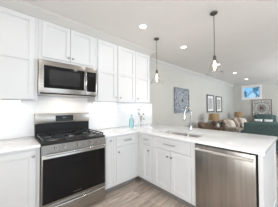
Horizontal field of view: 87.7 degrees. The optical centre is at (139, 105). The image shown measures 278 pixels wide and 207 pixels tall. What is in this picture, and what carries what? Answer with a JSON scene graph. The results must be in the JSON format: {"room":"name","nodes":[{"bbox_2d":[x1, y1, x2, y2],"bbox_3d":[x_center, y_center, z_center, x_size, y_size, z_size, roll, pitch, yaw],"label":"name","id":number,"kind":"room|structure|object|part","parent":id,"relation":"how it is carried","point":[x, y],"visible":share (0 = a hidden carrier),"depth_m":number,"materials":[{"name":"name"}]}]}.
{"room":"kitchen","nodes":[
{"label":"kitchen","id":0,"kind":"room"},
{"bbox_2d":[0,63,232,139],"bbox_3d":[1.323,0.120,4.674,10.540,2.563,0.130,1,-2,-42],"label":"wall","id":1,"kind":"structure","parent":0,"point":[16,117],"depth_m":3.50,"materials":[{"name":"white paint"}]},
{"bbox_2d":[0,6,37,100],"bbox_3d":[-1.855,-0.595,1.523,1.247,1.050,0.379,1,-2,-42],"label":"upper cabinet","id":2,"kind":"object","parent":1,"relation":"attached to","point":[18,30],"visible":1,"depth_m":1.70,"materials":[{"name":"white paint"}]},
{"bbox_2d":[38,18,94,68],"bbox_3d":[-1.105,-0.841,2.200,0.762,0.538,0.379,1,-2,-42],"label":"upper cabinet","id":3,"kind":"object","parent":1,"relation":"attached to","point":[57,43],"visible":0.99,"depth_m":2.04,"materials":[{"name":"white paint"}]},
{"bbox_3d":[-1.134,-0.857,1.973,0.337,0.474,0.020,1,-2,-42],"label":"door","id":4,"kind":"part","parent":3,"relation":"part of","materials":[{"name":"white paint"}]},
{"bbox_2d":[37,59,96,97],"bbox_3d":[-1.078,-0.354,2.161,0.762,0.434,0.436,1,-2,-42],"label":"microwave","id":5,"kind":"object","parent":3,"relation":"attached to","point":[55,78],"visible":1,"depth_m":1.99,"materials":[{"name":"metal"}]},
{"bbox_3d":[-0.804,-0.357,2.151,0.022,0.296,0.056,1,-2,-42],"label":"handle","id":6,"kind":"part","parent":5,"relation":"part of","materials":[{"name":"silver metal"}]},
{"bbox_3d":[-0.747,-0.352,2.229,0.144,0.302,0.004,1,-2,-42],"label":"control panel","id":7,"kind":"part","parent":5,"relation":"part of","materials":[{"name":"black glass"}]},
{"bbox_3d":[-0.877,-0.853,2.202,0.339,0.474,0.020,1,-2,-42],"label":"door","id":8,"kind":"part","parent":3,"relation":"part of","materials":[{"name":"white paint"}]},
{"bbox_2d":[87,38,116,101],"bbox_3d":[-0.667,-0.578,2.584,0.403,1.050,0.379,1,-2,-42],"label":"upper cabinet","id":9,"kind":"object","parent":1,"relation":"attached to","point":[105,52],"visible":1,"depth_m":2.47,"materials":[{"name":"white paint"}]},
{"bbox_3d":[-0.555,-0.574,2.482,0.359,1.024,0.020,1,-2,-42],"label":"door","id":10,"kind":"part","parent":9,"relation":"part of","materials":[{"name":"white paint"}]},
{"bbox_2d":[114,45,149,102],"bbox_3d":[-0.200,-0.572,3.002,0.847,1.050,0.379,1,-2,-42],"label":"upper cabinet","id":11,"kind":"object","parent":1,"relation":"attached to","point":[133,67],"visible":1,"depth_m":2.84,"materials":[{"name":"white paint"}]},
{"bbox_3d":[-0.250,-0.569,2.754,0.402,1.024,0.020,1,-2,-42],"label":"door","id":12,"kind":"part","parent":11,"relation":"part of","materials":[{"name":"white paint"}]},
{"bbox_3d":[0.055,-0.565,3.027,0.400,1.024,0.020,1,-2,-42],"label":"door","id":13,"kind":"part","parent":11,"relation":"part of","materials":[{"name":"white paint"}]},
{"bbox_2d":[174,87,189,112],"bbox_3d":[1.336,-0.146,4.577,0.815,0.780,0.062,1,-2,-42],"label":"wall panel","id":14,"kind":"object","parent":1,"relation":"attached to","point":[181,95],"visible":0.98,"depth_m":4.51,"materials":[{"name":"metal"}]},
{"bbox_2d":[150,57,233,86],"bbox_3d":[2.619,-1.093,5.732,6.983,0.102,0.086,1,-2,-42],"label":"trim","id":15,"kind":"structure","parent":1,"relation":"attached to","point":[152,60],"depth_m":4.71,"materials":[{"name":"paint"}]},
{"bbox_2d":[206,94,214,112],"bbox_3d":[2.944,-0.062,6.029,0.700,0.730,0.034,1,-2,-42],"label":"framed print","id":16,"kind":"object","parent":1,"relation":"attached to","point":[210,98],"visible":1,"depth_m":6.02},
{"bbox_2d":[215,96,221,111],"bbox_3d":[3.623,-0.033,6.635,0.700,0.730,0.034,1,-2,-42],"label":"framed print","id":17,"kind":"object","parent":1,"relation":"attached to","point":[218,98],"visible":1,"depth_m":6.62},
{"bbox_2d":[22,0,277,84],"bbox_3d":[3.085,-1.252,2.722,10.540,0.080,5.440,1,-2,-42],"label":"ceiling","id":18,"kind":"structure","parent":0,"point":[245,32],"depth_m":2.29,"materials":[{"name":"paint"}]},
{"bbox_2d":[0,0,154,55],"bbox_3d":[-0.970,-1.154,2.084,3.402,0.102,0.086,1,-2,-42],"label":"trim","id":19,"kind":"structure","parent":18,"relation":"attached to","point":[21,6],"depth_m":2.03,"materials":[{"name":"paint"}]},
{"bbox_2d":[138,24,147,28],"bbox_3d":[0.046,-1.204,2.223,0.140,0.006,0.140,1,-2,-42],"label":"recessed light","id":20,"kind":"object","parent":18,"relation":"in","point":[141,26],"visible":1,"depth_m":2.22,"materials":[{"name":"paint"}]},
{"bbox_2d":[154,37,158,79],"bbox_3d":[0.301,-0.792,2.605,0.230,0.817,0.230,1,-2,-42],"label":"pendant light","id":21,"kind":"object","parent":18,"relation":"hanging from","point":[156,39],"visible":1,"depth_m":2.60,"materials":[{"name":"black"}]},
{"bbox_2d":[210,10,217,68],"bbox_3d":[0.976,-0.810,1.901,0.230,0.817,0.230,1,-2,-42],"label":"pendant light","id":22,"kind":"object","parent":18,"relation":"hanging from","point":[213,13],"visible":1,"depth_m":1.89,"materials":[{"name":"brown metal"}]},
{"bbox_2d":[85,151,277,206],"bbox_3d":[3.097,1.380,2.666,10.540,0.060,5.440,1,-2,-42],"label":"floor","id":23,"kind":"structure","parent":0,"point":[137,193],"depth_m":2.10,"materials":[{"name":"brown wood"}]},
{"bbox_2d":[0,147,39,206],"bbox_3d":[-1.775,0.904,1.379,1.286,0.884,0.644,1,-2,-42],"label":"base cabinet","id":24,"kind":"object","parent":23,"relation":"on","point":[19,170],"visible":0.99,"depth_m":1.49,"materials":[{"name":"white paint"}]},
{"bbox_2d":[0,136,40,152],"bbox_3d":[-1.781,0.446,1.393,1.287,0.030,0.634,1,-2,-42],"label":"countertop","id":25,"kind":"structure","parent":24,"relation":"on","point":[15,144],"depth_m":1.59,"materials":[{"name":"white stone"}]},
{"bbox_2d":[34,113,105,206],"bbox_3d":[-0.971,0.739,2.024,0.762,1.235,0.738,1,-2,-42],"label":"gas range","id":26,"kind":"object","parent":23,"relation":"on","point":[72,156],"visible":1,"depth_m":1.84,"materials":[{"name":"metal"}]},
{"bbox_2d":[35,131,104,145],"bbox_3d":[-0.984,0.445,2.043,0.762,0.027,0.608,1,-2,-42],"label":"cooktop","id":27,"kind":"object","parent":26,"relation":"in","point":[86,138],"depth_m":1.87,"materials":[{"name":"black metal"}]},
{"bbox_3d":[-0.789,0.830,1.819,0.754,0.548,0.045,1,-2,-42],"label":"oven door","id":28,"kind":"part","parent":26,"relation":"part of","materials":[{"name":"glass"}]},
{"bbox_3d":[-0.787,0.502,1.821,0.758,0.097,0.056,1,-2,-42],"label":"control panel","id":29,"kind":"part","parent":26,"relation":"part of","materials":[{"name":"metal"}]},
{"bbox_3d":[-0.789,1.209,1.813,0.754,0.193,0.041,1,-2,-42],"label":"storage drawer","id":30,"kind":"part","parent":26,"relation":"part of","materials":[{"name":"metal"}]},
{"bbox_3d":[-0.751,0.544,1.781,0.693,0.024,0.076,1,-2,-42],"label":"handle","id":31,"kind":"part","parent":26,"relation":"part of","materials":[{"name":"silver metal"}]},
{"bbox_3d":[-0.766,1.145,1.788,0.723,0.022,0.038,1,-2,-42],"label":"handle","id":32,"kind":"part","parent":26,"relation":"part of","materials":[{"name":"silver metal"}]},
{"bbox_2d":[105,136,112,193],"bbox_3d":[-0.656,0.920,2.378,0.173,0.884,0.644,1,-2,-42],"label":"base cabinet","id":33,"kind":"object","parent":23,"relation":"on","point":[109,140],"visible":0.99,"depth_m":2.18,"materials":[{"name":"white paint"}]},
{"bbox_2d":[111,132,137,190],"bbox_3d":[-0.399,0.924,2.603,0.505,0.884,0.650,1,-2,-42],"label":"base cabinet","id":34,"kind":"object","parent":23,"relation":"on","point":[125,147],"visible":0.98,"depth_m":2.37,"materials":[{"name":"white paint"}]},
{"bbox_3d":[-0.226,0.573,2.392,0.390,0.150,0.020,1,-2,-42],"label":"drawer","id":35,"kind":"part","parent":34,"relation":"part of","materials":[{"name":"white paint"}]},
{"bbox_3d":[-0.224,0.953,2.384,0.390,0.575,0.020,1,-2,-42],"label":"door","id":36,"kind":"part","parent":34,"relation":"part of","materials":[{"name":"white paint"}]},
{"bbox_2d":[138,132,154,187],"bbox_3d":[0.282,0.921,2.629,0.656,0.884,0.327,1,-2,-42],"label":"base cabinet","id":37,"kind":"object","parent":23,"relation":"on","point":[144,140],"visible":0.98,"depth_m":2.42,"materials":[{"name":"white paint"}]},
{"bbox_3d":[0.111,0.572,2.402,0.020,0.150,0.190,1,-2,-42],"label":"drawer","id":38,"kind":"part","parent":37,"relation":"part of","materials":[{"name":"white paint"}]},
{"bbox_3d":[0.113,0.951,2.394,0.020,0.575,0.190,1,-2,-42],"label":"door","id":39,"kind":"part","parent":37,"relation":"part of","materials":[{"name":"white paint"}]},
{"bbox_2d":[152,135,195,206],"bbox_3d":[0.637,0.911,2.232,0.656,0.884,0.735,1,-2,-42],"label":"base cabinet","id":40,"kind":"object","parent":23,"relation":"on","point":[173,160],"visible":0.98,"depth_m":1.99,"materials":[{"name":"white paint"}]},
{"bbox_3d":[0.326,0.945,2.155,0.020,0.575,0.307,1,-2,-42],"label":"door","id":41,"kind":"part","parent":40,"relation":"part of","materials":[{"name":"white paint"}]},
{"bbox_3d":[0.429,0.563,2.046,0.020,0.150,0.622,1,-2,-42],"label":"drawer","id":42,"kind":"part","parent":40,"relation":"part of","materials":[{"name":"white paint"}]},
{"bbox_3d":[0.535,0.939,1.921,0.020,0.575,0.308,1,-2,-42],"label":"door","id":43,"kind":"part","parent":40,"relation":"part of","materials":[{"name":"white paint"}]},
{"bbox_2d":[89,124,277,155],"bbox_3d":[0.459,0.454,2.261,1.675,0.030,2.324,1,-2,-42],"label":"countertop","id":44,"kind":"structure","parent":40,"relation":"on","point":[243,142],"depth_m":1.98,"materials":[{"name":"white stone"}]},
{"bbox_2d":[129,114,133,127],"bbox_3d":[-0.172,0.323,2.944,0.099,0.268,0.099,0,-1,3],"label":"glass bottle","id":45,"kind":"object","parent":44,"relation":"on","point":[131,120],"visible":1,"depth_m":2.91,"materials":[{"name":"teal glass"}]},
{"bbox_2d":[163,131,200,137],"bbox_3d":[0.644,0.561,2.259,0.362,0.184,0.704,1,-2,-42],"label":"sink","id":46,"kind":"object","parent":44,"relation":"in","point":[169,132],"visible":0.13,"depth_m":2.35,"materials":[{"name":"metal"}]},
{"bbox_2d":[163,131,184,134],"bbox_3d":[0.528,0.565,2.388,0.362,0.184,0.358,1,-2,-42],"label":"basin","id":47,"kind":"object","parent":46,"relation":"in","point":[169,132],"depth_m":2.52,"materials":[{"name":"metal"}]},
{"bbox_2d":[187,134,200,137],"bbox_3d":[0.759,0.558,2.130,0.362,0.184,0.358,1,-2,-42],"label":"basin","id":48,"kind":"object","parent":46,"relation":"in","point":[189,135],"depth_m":2.29,"materials":[{"name":"metal"}]},
{"bbox_2d":[183,107,194,130],"bbox_3d":[0.803,0.234,2.386,0.254,0.412,0.091,1,-2,-42],"label":"kitchen faucet","id":49,"kind":"object","parent":44,"relation":"on","point":[191,127],"visible":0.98,"depth_m":2.44,"materials":[{"name":"silver metal"}]},
{"bbox_3d":[0.019,0.385,3.014,0.136,0.145,0.136,1,-2,-42],"label":"glass vase","id":50,"kind":"object","parent":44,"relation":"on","visible":0},
{"bbox_2d":[137,106,144,125],"bbox_3d":[0.022,0.225,3.005,0.222,0.435,0.093,1,-2,-42],"label":"flower sprays","id":51,"kind":"object","parent":50,"relation":"in","point":[138,106],"visible":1,"depth_m":2.99,"materials":[{"name":"white plant"}]},
{"bbox_2d":[198,122,217,129],"bbox_3d":[2.235,0.979,4.689,0.716,0.843,0.670,1,-2,-42],"label":"accent chair","id":52,"kind":"object","parent":23,"relation":"on","point":[202,125],"visible":0.14,"depth_m":4.92,"materials":[{"name":"brown wood"}]},
{"bbox_2d":[212,125,225,130],"bbox_3d":[2.677,1.086,5.168,0.540,0.640,0.540,1,-2,-42],"label":"end table","id":53,"kind":"object","parent":23,"relation":"on","point":[219,128],"visible":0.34,"depth_m":5.00,"materials":[{"name":"brown wood"}]},
{"bbox_2d":[208,113,219,125],"bbox_3d":[2.678,0.532,5.237,0.370,0.470,0.370,1,-2,-42],"label":"table lamp","id":54,"kind":"object","parent":53,"relation":"on","point":[212,117],"visible":0.91,"depth_m":5.11,"materials":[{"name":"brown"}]},
{"bbox_3d":[2.678,0.432,5.239,0.370,0.240,0.370,1,-2,-42],"label":"lamp shade","id":55,"kind":"part","parent":54,"relation":"part of","materials":[{"name":"beige fabric"}]},
{"bbox_2d":[195,143,258,206],"bbox_3d":[1.077,0.901,1.714,0.683,0.876,0.603,1,-2,-42],"label":"dishwasher","id":56,"kind":"object","parent":23,"relation":"on","point":[224,177],"visible":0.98,"depth_m":1.50,"materials":[{"name":"silver metal"}]},
{"bbox_3d":[0.844,0.510,1.510,0.057,0.025,0.546,1,-2,-42],"label":"handle","id":57,"kind":"part","parent":56,"relation":"part of","materials":[{"name":"metal"}]},
{"bbox_2d":[211,118,243,132],"bbox_3d":[3.881,1.012,6.104,2.050,0.815,0.930,1,-2,-42],"label":"sofa","id":58,"kind":"object","parent":23,"relation":"on","point":[230,129],"visible":0.31,"depth_m":5.34,"materials":[{"name":"beige fabric"}]},
{"bbox_2d":[223,119,229,126],"bbox_3d":[3.306,0.751,5.551,0.232,0.418,0.460,-1,-2,36],"label":"throw pillow","id":59,"kind":"object","parent":58,"relation":"on","point":[225,121],"visible":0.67,"depth_m":5.40,"materials":[{"name":"beige fabric"}]},
{"bbox_3d":[3.191,1.060,5.487,0.200,0.500,0.910,1,-2,-42],"label":"arm","id":60,"kind":"part","parent":58,"relation":"part of","materials":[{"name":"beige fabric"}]},
{"bbox_2d":[227,119,235,126],"bbox_3d":[3.674,0.774,5.798,0.468,0.426,0.229,1,-1,-34],"label":"throw pillow","id":61,"kind":"object","parent":58,"relation":"on","point":[231,122],"visible":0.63,"depth_m":5.70,"materials":[{"name":"beige fabric"}]},
{"bbox_2d":[233,117,240,127],"bbox_3d":[4.289,0.759,6.402,0.253,0.482,0.542,-1,-2,42],"label":"throw pillow","id":62,"kind":"object","parent":58,"relation":"on","point":[236,121],"visible":0.8,"depth_m":6.25,"materials":[{"name":"beige fabric"}]},
{"bbox_2d":[238,117,246,126],"bbox_3d":[4.557,0.762,6.372,0.513,0.442,0.262,0,-1,-28],"label":"throw pillow","id":63,"kind":"object","parent":58,"relation":"on","point":[241,120],"visible":0.74,"depth_m":6.28,"materials":[{"name":"beige fabric"}]},
{"bbox_2d":[240,121,277,150],"bbox_3d":[4.317,0.930,4.062,2.350,0.887,0.930,-1,-2,45],"label":"sofa","id":64,"kind":"object","parent":23,"relation":"on","point":[253,127],"visible":0.5,"depth_m":4.20,"materials":[{"name":"teal fabric"}]},
{"bbox_2d":[251,121,276,123],"bbox_3d":[3.723,0.719,4.374,0.625,0.445,0.190,-1,-2,45],"label":"cushion","id":65,"kind":"object","parent":64,"relation":"on","point":[251,121],"depth_m":4.36,"materials":[{"name":"teal fabric"}]},
{"bbox_2d":[254,114,277,123],"bbox_3d":[5.719,0.926,6.682,0.810,0.995,0.900,1,-2,-42],"label":"armchair","id":66,"kind":"object","parent":23,"relation":"on","point":[257,116],"visible":0.24,"depth_m":6.67,"materials":[{"name":"teal fabric"}]},
{"bbox_2d":[256,114,272,121],"bbox_3d":[5.822,0.696,6.780,0.190,0.533,0.628,1,-2,-42],"label":"cushion","id":67,"kind":"object","parent":66,"relation":"on","point":[258,116],"depth_m":6.70,"materials":[{"name":"teal fabric"}]},
{"bbox_2d":[258,142,276,206],"bbox_3d":[1.448,0.894,1.616,0.969,0.884,0.033,1,-2,-42],"label":"gable","id":68,"kind":"object","parent":23,"relation":"on","point":[267,169],"visible":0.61,"depth_m":1.52,"materials":[{"name":"white paint"}]},
{"bbox_3d":[4.856,1.117,7.113,0.540,0.640,0.540,1,-2,-42],"label":"end table","id":69,"kind":"object","parent":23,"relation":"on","visible":0},
{"bbox_2d":[234,112,242,116],"bbox_3d":[4.853,0.562,7.125,0.370,0.470,0.370,1,-2,-42],"label":"table lamp","id":70,"kind":"object","parent":69,"relation":"on","point":[236,114],"visible":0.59,"depth_m":6.99,"materials":[{"name":"brown fabric"}]},
{"bbox_2d":[233,83,277,121],"bbox_3d":[6.977,0.125,6.164,0.120,2.562,5.200,1,-2,-42],"label":"wall","id":71,"kind":"structure","parent":0,"point":[269,91],"depth_m":7.48,"materials":[{"name":"beige paint"}]},
{"bbox_2d":[241,84,261,99],"bbox_3d":[5.769,-0.647,7.492,0.110,0.725,0.850,1,-2,-42],"label":"window","id":72,"kind":"structure","parent":71,"relation":"in","point":[251,86],"depth_m":7.45,"materials":[{"name":"paint"}]},
{"bbox_3d":[5.792,-0.647,7.511,0.050,0.575,0.700,1,-2,-42],"label":"frame","id":73,"kind":"part","parent":72,"relation":"part of","materials":[{"name":"paint"}]},
{"bbox_2d":[233,80,277,86],"bbox_3d":[6.895,-1.106,6.122,0.086,0.102,5.200,1,-2,-42],"label":"trim","id":74,"kind":"structure","parent":71,"relation":"attached to","point":[276,81],"depth_m":7.26,"materials":[{"name":"paint"}]},
{"bbox_2d":[252,99,271,116],"bbox_3d":[5.996,0.161,7.130,0.053,0.860,0.760,1,-2,-42],"label":"wall panel","id":75,"kind":"object","parent":71,"relation":"attached to","point":[264,106],"visible":0.91,"depth_m":7.11,"materials":[{"name":"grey wood"}]},
{"label":"outside","id":76,"kind":"structure","parent":0,"visible":0},
{"bbox_3d":[50.806,1.299,55.469,130.800,0.100,90.000,1,-2,-42],"label":"ground","id":77,"kind":"structure","parent":76,"visible":0},
{"bbox_2d":[246,91,258,97],"bbox_3d":[52.564,-2.415,66.924,7.600,7.800,4.704,1,-2,-42],"label":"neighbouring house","id":78,"kind":"structure","parent":77,"relation":"on","point":[251,94],"depth_m":64.72,"materials":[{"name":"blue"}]},
{"bbox_2d":[253,87,258,96],"bbox_3d":[19.318,-1.849,23.994,1.462,5.152,1.545,1,-2,-42],"label":"tree","id":79,"kind":"object","parent":77,"relation":"on","point":[255,89],"visible":0.31,"depth_m":23.78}
]}

